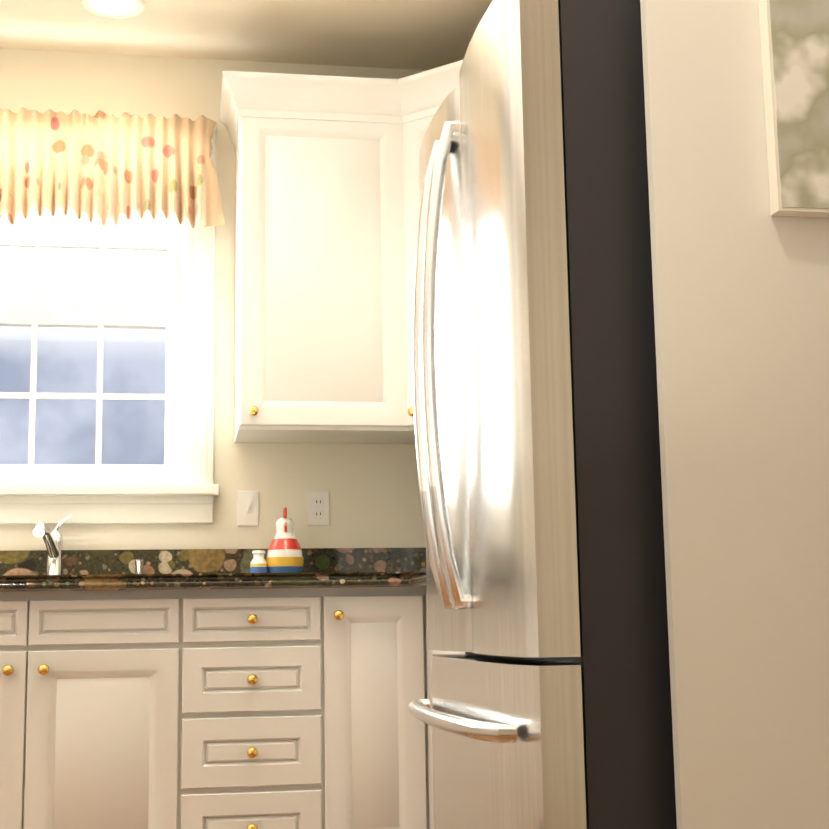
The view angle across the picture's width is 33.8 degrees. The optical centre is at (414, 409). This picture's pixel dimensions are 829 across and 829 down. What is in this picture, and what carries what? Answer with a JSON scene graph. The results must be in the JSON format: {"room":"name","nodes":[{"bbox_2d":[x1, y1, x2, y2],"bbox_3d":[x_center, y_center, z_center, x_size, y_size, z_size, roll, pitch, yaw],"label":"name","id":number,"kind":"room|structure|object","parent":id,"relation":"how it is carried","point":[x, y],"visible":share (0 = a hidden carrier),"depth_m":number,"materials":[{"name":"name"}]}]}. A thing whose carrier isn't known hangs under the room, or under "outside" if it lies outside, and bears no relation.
{"room":"kitchen","nodes":[
{"label":"kitchen","id":0,"kind":"room"},
{"bbox_2d":[0,48,426,550],"bbox_3d":[-3.040,0.109,4.234,7.500,2.720,0.140,1,-9,-10],"label":"wall","id":1,"kind":"structure","parent":0,"point":[374,496],"depth_m":4.63,"materials":[{"name":"beige paint"}]},
{"bbox_2d":[0,127,219,523],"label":"kitchen window","id":2,"kind":"structure","parent":1,"relation":"in","point":[178,487],"depth_m":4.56,"materials":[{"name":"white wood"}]},
{"bbox_2d":[0,107,224,228],"bbox_3d":[-1.180,-0.798,4.517,1.100,0.393,0.139,1,-9,-10],"label":"valance curtain","id":3,"kind":"object","parent":2,"relation":"attached to","point":[102,165],"visible":1,"depth_m":4.53,"materials":[{"name":"fabric"}]},
{"bbox_2d":[237,491,258,525],"bbox_3d":[-0.553,0.328,4.540,0.070,0.116,0.015,1,-9,-10],"label":"light switch","id":4,"kind":"object","parent":1,"relation":"attached to","point":[248,508],"depth_m":4.54,"materials":[{"name":"white plastic"}]},
{"bbox_2d":[308,491,328,525],"bbox_3d":[-0.322,0.331,4.581,0.070,0.116,0.009,1,-9,-10],"label":"electrical outlet plate","id":5,"kind":"object","parent":1,"relation":"attached to","point":[318,501],"depth_m":4.58,"materials":[{"name":"white plastic"}]},
{"bbox_2d":[232,100,414,443],"bbox_3d":[-0.317,-0.431,4.533,0.540,1.049,0.338,1,-9,-10],"label":"upper cabinet","id":6,"kind":"object","parent":1,"relation":"attached to","point":[326,198],"depth_m":4.37,"materials":[{"name":"white wood"}]},
{"bbox_2d":[400,80,458,431],"bbox_3d":[0.136,-0.473,4.309,0.294,1.026,0.293,1,-9,-10],"label":"upper cabinet","id":7,"kind":"object","parent":1,"relation":"attached to","point":[423,98],"depth_m":4.42,"materials":[{"name":"white wood"}]},
{"bbox_2d":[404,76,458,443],"bbox_3d":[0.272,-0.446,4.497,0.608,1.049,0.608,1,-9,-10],"label":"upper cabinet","id":8,"kind":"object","parent":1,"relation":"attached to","point":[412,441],"depth_m":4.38,"materials":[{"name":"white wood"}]},
{"bbox_2d":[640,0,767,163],"bbox_3d":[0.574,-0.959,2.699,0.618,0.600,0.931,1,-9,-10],"label":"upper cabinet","id":9,"kind":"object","parent":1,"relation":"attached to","point":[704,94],"depth_m":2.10,"materials":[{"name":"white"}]},
{"bbox_2d":[0,0,492,69],"bbox_3d":[1.768,-1.656,2.516,16.380,0.080,8.040,1,-9,-10],"label":"ceiling","id":10,"kind":"structure","parent":0,"point":[414,34],"depth_m":4.54,"materials":[{"name":"beige paint"}]},
{"bbox_2d":[82,0,144,18],"bbox_3d":[-0.953,-1.283,4.326,0.195,0.010,0.195,-7,-11,35],"label":"recessed light","id":11,"kind":"object","parent":10,"relation":"in","point":[118,9],"depth_m":4.35,"materials":[{"name":"white"}]},
{"bbox_2d":[758,0,828,217],"bbox_3d":[0.726,-0.484,2.131,0.370,0.380,0.030,1,-9,-10],"label":"picture","id":12,"kind":"object","parent":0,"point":[794,36],"visible":1,"depth_m":2.09,"materials":[{"name":"white"}]},
{"bbox_3d":[1.813,1.100,2.086,16.380,0.060,8.040,1,-9,-10],"label":"floor","id":13,"kind":"structure","parent":0,"visible":0},
{"bbox_2d":[0,589,187,828],"bbox_3d":[-1.120,0.981,4.029,0.845,0.870,0.618,1,-9,-10],"label":"base cabinet","id":14,"kind":"object","parent":13,"relation":"on","point":[92,682],"depth_m":3.78,"materials":[{"name":"white wood"}]},
{"bbox_2d":[0,513,391,591],"bbox_3d":[-1.174,0.505,4.068,3.583,0.425,0.673,1,-9,-10],"label":"countertop","id":15,"kind":"structure","parent":14,"relation":"on","point":[54,566],"depth_m":4.38,"materials":[{"name":"stone"}]},
{"bbox_2d":[32,513,145,582],"bbox_3d":[-1.016,0.428,4.290,0.333,0.220,0.252,1,-9,-10],"label":"faucet","id":16,"kind":"object","parent":15,"relation":"on","point":[54,560],"depth_m":4.40,"materials":[{"name":"silver metal"}]},
{"bbox_2d":[250,550,267,572],"bbox_3d":[-0.502,0.500,4.407,0.059,0.095,0.058,1,-9,-10],"label":"spice jar","id":17,"kind":"object","parent":15,"relation":"on","point":[258,563],"visible":0.83,"depth_m":4.39,"materials":[{"name":"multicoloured ceramic"}]},
{"bbox_2d":[266,507,303,572],"bbox_3d":[-0.422,0.436,4.446,0.124,0.232,0.122,1,-9,-10],"label":"bottle","id":18,"kind":"object","parent":15,"relation":"on","point":[284,554],"visible":0.88,"depth_m":4.40,"materials":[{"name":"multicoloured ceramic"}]},
{"bbox_2d":[184,588,327,828],"bbox_3d":[-0.507,0.987,4.132,0.400,0.870,0.618,1,-9,-10],"label":"base cabinet","id":19,"kind":"object","parent":13,"relation":"on","point":[277,708],"depth_m":3.85,"materials":[{"name":"white wood"}]},
{"bbox_2d":[328,586,423,828],"bbox_3d":[-0.164,0.991,4.189,0.295,0.870,0.618,1,-9,-10],"label":"base cabinet","id":20,"kind":"object","parent":13,"relation":"on","point":[376,667],"depth_m":3.91,"materials":[{"name":"white wood"}]},
{"bbox_2d":[392,548,426,586],"bbox_3d":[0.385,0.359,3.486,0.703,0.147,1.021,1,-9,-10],"label":"countertop","id":21,"kind":"structure","parent":20,"relation":"on","point":[408,564],"depth_m":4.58,"materials":[{"name":"stone"}]},
{"bbox_2d":[420,586,439,828],"bbox_3d":[0.366,0.925,3.826,0.618,0.870,0.325,1,-9,-10],"label":"base cabinet","id":22,"kind":"object","parent":13,"relation":"on","point":[425,653],"depth_m":3.91,"materials":[{"name":"white wood"}]},
{"bbox_2d":[440,650,464,653],"bbox_3d":[0.456,0.840,3.292,0.618,0.870,0.771,1,-9,-10],"label":"base cabinet","id":23,"kind":"object","parent":13,"relation":"on","point":[441,652],"depth_m":3.59,"materials":[{"name":"white wood"}]},
{"bbox_2d":[408,0,676,828],"bbox_3d":[0.439,0.253,2.497,0.870,1.784,0.872,1,-9,-10],"label":"fridge","id":24,"kind":"object","parent":13,"relation":"on","point":[535,405],"visible":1,"depth_m":2.11,"materials":[{"name":"silver metal"}]}
]}

